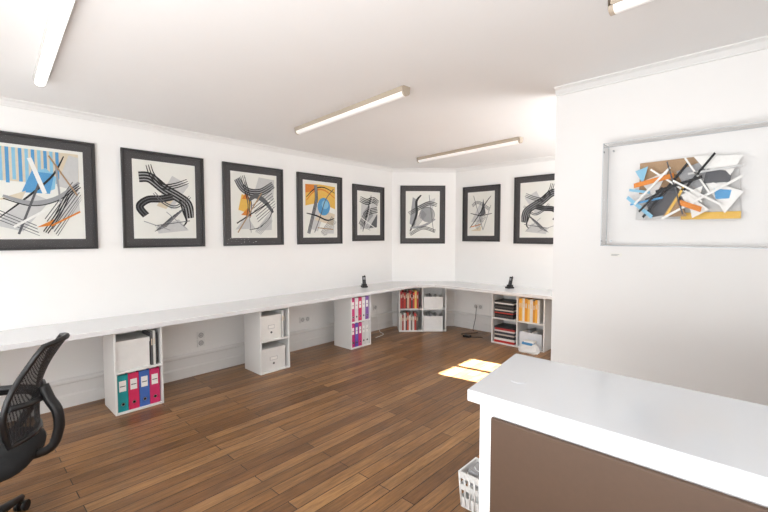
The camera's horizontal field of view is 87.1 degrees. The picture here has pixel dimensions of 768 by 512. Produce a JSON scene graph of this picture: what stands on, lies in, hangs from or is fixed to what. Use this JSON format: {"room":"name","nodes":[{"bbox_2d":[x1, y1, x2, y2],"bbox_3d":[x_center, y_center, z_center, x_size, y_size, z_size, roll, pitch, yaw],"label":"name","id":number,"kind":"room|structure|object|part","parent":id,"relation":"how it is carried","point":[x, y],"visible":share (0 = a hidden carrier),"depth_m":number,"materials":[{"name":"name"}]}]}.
{"room":"office","nodes":[
{"label":"office","id":0,"kind":"room"},
{"bbox_2d":[0,105,391,385],"bbox_3d":[-2.376,0.007,4.015,0.150,2.570,8.970,3,4,43],"label":"wall","id":1,"kind":"structure","parent":0,"point":[38,287],"depth_m":4.12,"materials":[{"name":"white paint"}]},
{"bbox_2d":[0,131,97,250],"bbox_3d":[-2.848,-0.519,3.340,0.028,0.935,0.780,3,4,43],"label":"framed artwork","id":2,"kind":"object","parent":1,"relation":"attached to","point":[48,196],"visible":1,"depth_m":3.37,"materials":[{"name":"paper"}]},
{"bbox_2d":[120,147,204,247],"bbox_3d":[-2.188,-0.556,4.053,0.028,0.935,0.760,3,4,43],"label":"framed artwork","id":3,"kind":"object","parent":1,"relation":"attached to","point":[163,205],"visible":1,"depth_m":4.02,"materials":[{"name":"paper"}]},
{"bbox_2d":[0,311,392,413],"bbox_3d":[-2.553,1.182,3.749,0.032,0.250,7.950,3,4,43],"label":"baseboard","id":4,"kind":"structure","parent":1,"relation":"attached to","point":[77,390],"depth_m":4.31,"materials":[{"name":"white paint"}]},
{"bbox_2d":[0,97,393,171],"bbox_3d":[-2.547,-1.232,3.618,0.050,0.055,7.950,3,4,43],"label":"trim","id":5,"kind":"structure","parent":1,"relation":"attached to","point":[4,101],"depth_m":4.00,"materials":[{"name":"white paint"}]},
{"bbox_2d":[197,331,204,346],"bbox_3d":[-1.980,0.897,4.369,0.014,0.165,0.080,3,4,43],"label":"wall outlet","id":6,"kind":"object","parent":1,"relation":"attached to","point":[200,335],"visible":1,"depth_m":4.37,"materials":[{"name":"white plastic"}]},
{"bbox_2d":[222,161,283,245],"bbox_3d":[-1.525,-0.593,4.771,0.028,0.935,0.770,3,4,43],"label":"framed artwork","id":7,"kind":"object","parent":1,"relation":"attached to","point":[253,204],"visible":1,"depth_m":4.74,"materials":[{"name":"paper"}]},
{"bbox_2d":[300,315,309,322],"bbox_3d":[-1.050,0.843,5.375,0.014,0.080,0.160,3,4,43],"label":"wall outlet","id":8,"kind":"object","parent":1,"relation":"attached to","point":[305,318],"visible":1,"depth_m":5.37,"materials":[{"name":"white plastic"}]},
{"bbox_2d":[296,172,342,244],"bbox_3d":[-0.861,-0.630,5.490,0.028,0.935,0.760,3,4,43],"label":"framed artwork","id":9,"kind":"object","parent":1,"relation":"attached to","point":[319,197],"visible":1,"depth_m":5.46,"materials":[{"name":"paper"}]},
{"bbox_2d":[352,184,383,240],"bbox_3d":[-0.230,-0.651,6.174,0.028,0.840,0.670,3,4,43],"label":"framed artwork","id":10,"kind":"object","parent":1,"relation":"attached to","point":[367,201],"visible":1,"depth_m":6.15,"materials":[{"name":"paper"}]},
{"bbox_2d":[0,326,550,511],"bbox_3d":[0.248,1.466,1.666,7.290,0.100,8.970,3,4,43],"label":"floor","id":11,"kind":"structure","parent":0,"point":[388,424],"depth_m":2.94,"materials":[{"name":"brown wood"}]},
{"bbox_2d":[0,332,69,511],"bbox_3d":[-1.878,0.899,1.922,0.652,1.004,0.650,-1,3,-22],"label":"office chair","id":12,"kind":"object","parent":11,"relation":"on","point":[23,437],"visible":1,"depth_m":1.92,"materials":[{"name":"black fabric"}]},
{"bbox_3d":[-2.034,0.846,2.138,0.328,0.302,0.128,-1,3,-22],"label":"armrest","id":13,"kind":"part","parent":12,"relation":"part of","materials":[{"name":"black plastic"}]},
{"bbox_2d":[0,428,46,482],"bbox_3d":[-1.931,0.960,1.903,0.480,0.095,0.500,-1,3,-22],"label":"seat cushion","id":14,"kind":"object","parent":12,"relation":"on","point":[12,461],"depth_m":1.89,"materials":[{"name":"black fabric"}]},
{"bbox_3d":[-1.675,0.638,1.993,0.186,0.440,0.383,-1,3,-22],"label":"backrest","id":15,"kind":"part","parent":12,"relation":"part of","materials":[{"name":"black fabric"}]},
{"bbox_2d":[103,327,163,415],"bbox_3d":[-2.219,0.966,3.578,0.340,0.702,0.370,3,4,43],"label":"cube shelf","id":16,"kind":"object","parent":11,"relation":"on","point":[109,341],"visible":0.41,"depth_m":3.46,"materials":[{"name":"white wood"}]},
{"bbox_2d":[115,332,149,371],"bbox_3d":[-2.240,0.832,3.540,0.287,0.254,0.256,3,4,43],"label":"storage box","id":17,"kind":"object","parent":16,"relation":"in","point":[132,349],"visible":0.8,"depth_m":3.46,"materials":[{"name":"white cardboard"}]},
{"bbox_2d":[117,366,159,412],"bbox_3d":[-2.214,1.143,3.580,0.288,0.312,0.325,3,4,43],"label":"binders","id":18,"kind":"object","parent":16,"relation":"in","point":[139,388],"visible":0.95,"depth_m":3.48,"materials":[{"name":"plastic"}]},
{"bbox_2d":[142,329,156,364],"bbox_3d":[-2.111,0.804,3.640,0.223,0.300,0.049,3,4,43],"label":"folders","id":19,"kind":"object","parent":16,"relation":"in","point":[151,333],"visible":0.67,"depth_m":3.57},
{"bbox_2d":[244,307,289,374],"bbox_3d":[-1.317,0.915,4.555,0.340,0.702,0.370,3,4,43],"label":"cube shelf","id":20,"kind":"object","parent":11,"relation":"on","point":[253,341],"visible":0.52,"depth_m":4.44,"materials":[{"name":"white wood"}]},
{"bbox_2d":[261,311,280,340],"bbox_3d":[-1.336,0.776,4.518,0.287,0.264,0.246,3,4,43],"label":"storage box","id":21,"kind":"object","parent":20,"relation":"in","point":[270,321],"visible":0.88,"depth_m":4.43,"materials":[{"name":"white cardboard"}]},
{"bbox_2d":[262,341,284,372],"bbox_3d":[-1.319,1.127,4.554,0.287,0.244,0.296,3,4,43],"label":"storage box","id":22,"kind":"object","parent":20,"relation":"in","point":[273,353],"visible":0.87,"depth_m":4.47,"materials":[{"name":"white cardboard"}]},
{"bbox_2d":[271,309,284,336],"bbox_3d":[-1.214,0.754,4.611,0.223,0.300,0.035,3,4,43],"label":"folders","id":23,"kind":"object","parent":20,"relation":"in","point":[280,311],"visible":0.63,"depth_m":4.54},
{"bbox_2d":[334,294,370,349],"bbox_3d":[-0.428,0.865,5.516,0.340,0.702,0.370,3,4,43],"label":"cube shelf","id":24,"kind":"object","parent":11,"relation":"on","point":[343,322],"visible":0.45,"depth_m":5.38,"materials":[{"name":"white wood"}]},
{"bbox_2d":[352,296,368,321],"bbox_3d":[-0.423,0.702,5.500,0.288,0.312,0.322,3,4,43],"label":"binders","id":25,"kind":"object","parent":24,"relation":"in","point":[360,305],"visible":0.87,"depth_m":5.41,"materials":[{"name":"plastic"}]},
{"bbox_2d":[352,320,368,347],"bbox_3d":[-0.423,1.043,5.518,0.288,0.312,0.322,3,4,43],"label":"binders","id":26,"kind":"object","parent":24,"relation":"in","point":[360,330],"visible":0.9,"depth_m":5.42,"materials":[{"name":"plastic"}]},
{"bbox_2d":[397,287,446,331],"bbox_3d":[0.595,0.817,6.438,0.740,0.703,0.342,0,3,-2],"label":"cube shelf","id":27,"kind":"object","parent":11,"relation":"on","point":[420,310],"visible":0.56,"depth_m":6.36,"materials":[{"name":"white wood"}]},
{"bbox_2d":[400,310,417,329],"bbox_3d":[0.388,1.013,6.398,0.279,0.280,0.203,0,3,-2],"label":"books","id":28,"kind":"object","parent":27,"relation":"in","point":[408,321],"visible":1,"depth_m":6.30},
{"bbox_2d":[400,289,418,308],"bbox_3d":[0.391,0.667,6.380,0.284,0.290,0.203,0,3,-2],"label":"books","id":29,"kind":"object","parent":27,"relation":"in","point":[409,299],"visible":0.95,"depth_m":6.28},
{"bbox_2d":[423,311,442,329],"bbox_3d":[0.765,1.025,6.450,0.300,0.251,0.280,0,3,-2],"label":"storage box","id":30,"kind":"object","parent":27,"relation":"in","point":[431,321],"visible":0.87,"depth_m":6.31,"materials":[{"name":"white cardboard"}]},
{"bbox_2d":[423,293,442,307],"bbox_3d":[0.765,0.707,6.433,0.300,0.205,0.280,0,3,-2],"label":"storage box","id":31,"kind":"object","parent":27,"relation":"in","point":[429,300],"visible":0.88,"depth_m":6.30,"materials":[{"name":"white cardboard"}]},
{"bbox_2d":[458,457,478,511],"bbox_3d":[0.568,1.276,2.219,0.260,0.221,0.195,3,4,43],"label":"plastic basket","id":32,"kind":"object","parent":11,"relation":"on","point":[469,499],"visible":0.36,"depth_m":2.21,"materials":[{"name":"white plastic"}]},
{"bbox_2d":[461,307,482,337],"bbox_3d":[1.308,1.002,6.140,0.289,0.381,0.516,0,3,2],"label":"power cable","id":33,"kind":"object","parent":11,"relation":"on","point":[464,335],"visible":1,"depth_m":5.94,"materials":[{"name":"black plastic"}]},
{"bbox_2d":[491,293,551,352],"bbox_3d":[1.886,0.865,5.518,0.740,0.703,0.342,3,4,43],"label":"cube shelf","id":34,"kind":"object","parent":11,"relation":"on","point":[545,325],"visible":0.37,"depth_m":5.41,"materials":[{"name":"white wood"}]},
{"bbox_2d":[494,323,515,344],"bbox_3d":[1.740,1.083,5.650,0.298,0.219,0.274,3,4,43],"label":"magazine stack","id":35,"kind":"object","parent":34,"relation":"in","point":[504,332],"visible":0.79,"depth_m":5.56,"materials":[{"name":"black paper"}]},
{"bbox_2d":[494,298,516,319],"bbox_3d":[1.730,0.734,5.637,0.280,0.232,0.270,3,4,43],"label":"magazine stack","id":36,"kind":"object","parent":34,"relation":"in","point":[504,308],"visible":0.8,"depth_m":5.54,"materials":[{"name":"black paper"}]},
{"bbox_2d":[519,328,542,349],"bbox_3d":[2.015,1.091,5.403,0.300,0.228,0.280,3,4,43],"label":"storage box","id":37,"kind":"object","parent":34,"relation":"in","point":[534,334],"visible":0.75,"depth_m":5.33,"materials":[{"name":"white plastic"}]},
{"bbox_2d":[519,297,543,323],"bbox_3d":[1.985,0.708,5.388,0.279,0.310,0.243,3,4,43],"label":"folders","id":38,"kind":"object","parent":34,"relation":"in","point":[530,309],"visible":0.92,"depth_m":5.29,"materials":[{"name":"orange cardboard"}]},
{"bbox_2d":[518,339,539,354],"bbox_3d":[1.858,1.157,5.181,0.270,0.148,0.146,3,4,43],"label":"crumpled plastic bag","id":39,"kind":"object","parent":11,"relation":"on","point":[527,346],"visible":1,"depth_m":5.13,"materials":[{"name":"white plastic"}]},
{"bbox_2d":[467,354,767,511],"bbox_3d":[1.214,0.959,0.802,2.235,1.002,0.490,3,4,43],"label":"reception desk","id":40,"kind":"object","parent":11,"relation":"on","point":[555,436],"visible":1,"depth_m":1.12,"materials":[{"name":"white laminate"}]},
{"bbox_3d":[1.090,0.977,0.614,2.040,0.865,0.015,3,4,43],"label":"panel","id":41,"kind":"part","parent":40,"relation":"part of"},
{"bbox_2d":[0,281,551,350],"bbox_3d":[-0.386,0.656,2.414,4.990,0.040,8.370,3,4,43],"label":"countertop","id":42,"kind":"structure","parent":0,"point":[38,335],"depth_m":4.02,"materials":[{"name":"white laminate"}]},
{"bbox_2d":[361,275,367,287],"bbox_3d":[-0.285,0.368,5.884,0.090,0.176,0.095,-1,3,-17],"label":"cordless phone","id":43,"kind":"object","parent":42,"relation":"on","point":[364,285],"visible":1,"depth_m":5.89,"materials":[{"name":"black plastic"}]},
{"bbox_2d":[505,276,513,288],"bbox_3d":[1.795,0.373,5.776,0.095,0.176,0.090,-2,3,-27],"label":"cordless phone","id":44,"kind":"object","parent":42,"relation":"on","point":[509,286],"visible":1,"depth_m":5.76,"materials":[{"name":"black plastic"}]},
{"bbox_2d":[0,0,767,168],"bbox_3d":[0.248,-1.211,1.527,7.290,0.120,8.970,3,4,43],"label":"ceiling","id":45,"kind":"structure","parent":0,"point":[476,72],"depth_m":2.48,"materials":[{"name":"paint"}]},
{"bbox_2d":[33,0,75,87],"bbox_3d":[-1.803,-1.151,2.192,0.075,0.067,1.543,-3,4,-44],"label":"fluorescent ceiling light","id":46,"kind":"object","parent":45,"relation":"attached to","point":[60,11],"visible":1,"depth_m":2.09,"materials":[{"name":"white plastic"}]},
{"bbox_2d":[294,85,409,134],"bbox_3d":[-0.351,-1.217,3.477,0.075,0.067,1.536,-3,4,-42],"label":"fluorescent ceiling light","id":47,"kind":"object","parent":45,"relation":"attached to","point":[402,91],"visible":1,"depth_m":3.30,"materials":[{"name":"plastic"}]},
{"bbox_2d":[417,136,522,162],"bbox_3d":[0.989,-1.297,5.014,0.074,0.067,1.583,-2,4,-40],"label":"fluorescent ceiling light","id":48,"kind":"object","parent":45,"relation":"attached to","point":[516,140],"visible":1,"depth_m":4.87,"materials":[{"name":"plastic"}]},
{"bbox_2d":[608,0,652,15],"bbox_3d":[1.563,-1.103,1.278,0.075,0.067,1.555,-3,4,-43],"label":"fluorescent ceiling light","id":49,"kind":"object","parent":45,"relation":"attached to","point":[615,7],"visible":1,"depth_m":1.79,"materials":[{"name":"plastic"}]},
{"bbox_2d":[392,172,455,310],"bbox_3d":[0.650,-0.129,6.627,0.750,2.570,0.720,3,4,43],"label":"wall","id":50,"kind":"structure","parent":0,"point":[410,262],"depth_m":6.63,"materials":[{"name":"white paint"}]},
{"bbox_2d":[400,185,444,243],"bbox_3d":[0.630,-0.672,6.579,0.730,0.940,0.028,0,3,-1],"label":"framed artwork","id":51,"kind":"object","parent":50,"relation":"attached to","point":[422,208],"visible":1,"depth_m":6.58,"materials":[{"name":"paper"}]},
{"bbox_2d":[392,311,453,325],"bbox_3d":[0.651,1.031,6.672,1.040,0.250,0.032,0,3,-1],"label":"baseboard","id":52,"kind":"structure","parent":50,"relation":"attached to","point":[449,314],"depth_m":6.67,"materials":[{"name":"white paint"}]},
{"bbox_2d":[392,168,455,172],"bbox_3d":[0.651,-1.383,6.537,1.040,0.055,0.050,0,3,-1],"label":"trim","id":53,"kind":"structure","parent":50,"relation":"attached to","point":[394,169],"depth_m":6.54,"materials":[{"name":"white paint"}]},
{"bbox_2d":[455,161,554,315],"bbox_3d":[3.293,-0.033,4.783,7.140,2.570,0.150,3,4,43],"label":"wall","id":54,"kind":"structure","parent":0,"point":[493,263],"depth_m":6.09,"materials":[{"name":"white paint"}]},
{"bbox_2d":[454,311,490,331],"bbox_3d":[3.452,1.140,4.573,6.240,0.250,0.032,3,4,43],"label":"baseboard","id":55,"kind":"structure","parent":54,"relation":"attached to","point":[461,319],"depth_m":6.44,"materials":[{"name":"white paint"}]},
{"bbox_2d":[474,304,482,309],"bbox_3d":[1.488,0.800,6.381,0.160,0.080,0.014,3,4,43],"label":"wall outlet","id":56,"kind":"object","parent":54,"relation":"attached to","point":[479,306],"visible":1,"depth_m":6.37,"materials":[{"name":"white plastic"}]},
{"bbox_2d":[462,184,500,241],"bbox_3d":[1.504,-0.656,6.279,0.640,0.860,0.028,3,4,43],"label":"framed artwork","id":57,"kind":"object","parent":54,"relation":"attached to","point":[481,204],"visible":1,"depth_m":6.26,"materials":[{"name":"paper"}]},
{"bbox_2d":[455,156,554,171],"bbox_3d":[3.446,-1.274,4.441,6.240,0.055,0.050,3,4,43],"label":"trim","id":58,"kind":"structure","parent":54,"relation":"attached to","point":[550,158],"depth_m":5.94,"materials":[{"name":"white paint"}]},
{"bbox_2d":[513,173,554,243],"bbox_3d":[2.191,-0.648,5.644,0.780,0.960,0.028,3,4,43],"label":"framed artwork","id":59,"kind":"object","parent":54,"relation":"attached to","point":[533,195],"visible":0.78,"depth_m":5.71,"materials":[{"name":"paper"}]},
{"bbox_2d":[551,49,767,405],"bbox_3d":[2.687,0.120,1.829,3.720,2.570,0.160,3,4,43],"label":"wall partition","id":60,"kind":"structure","parent":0,"point":[696,319],"depth_m":2.55,"materials":[{"name":"paint"}]},
{"bbox_2d":[610,253,621,256],"bbox_3d":[1.573,-0.007,2.740,0.070,0.024,0.002,3,4,43],"label":"label","id":61,"kind":"object","parent":60,"relation":"attached to","point":[611,254],"visible":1,"depth_m":2.74,"materials":[{"name":"paper"}]},
{"bbox_2d":[554,35,767,96],"bbox_3d":[2.616,-1.131,1.687,3.720,0.055,0.050,3,4,43],"label":"trim","id":62,"kind":"structure","parent":60,"relation":"attached to","point":[760,43],"depth_m":2.48,"materials":[{"name":"white paint"}]},
{"bbox_2d":[600,121,767,248],"bbox_3d":[1.799,-0.388,2.412,0.874,0.668,0.142,3,4,43],"label":"display case","id":63,"kind":"object","parent":60,"relation":"attached to","point":[605,163],"visible":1,"depth_m":2.67,"materials":[{"name":"metal"}]},
{"bbox_2d":[626,152,743,219],"bbox_3d":[1.788,-0.408,2.429,0.564,0.377,0.113,3,4,43],"label":"sculpture","id":64,"kind":"object","parent":63,"relation":"in","point":[695,187],"visible":1,"depth_m":2.39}
]}

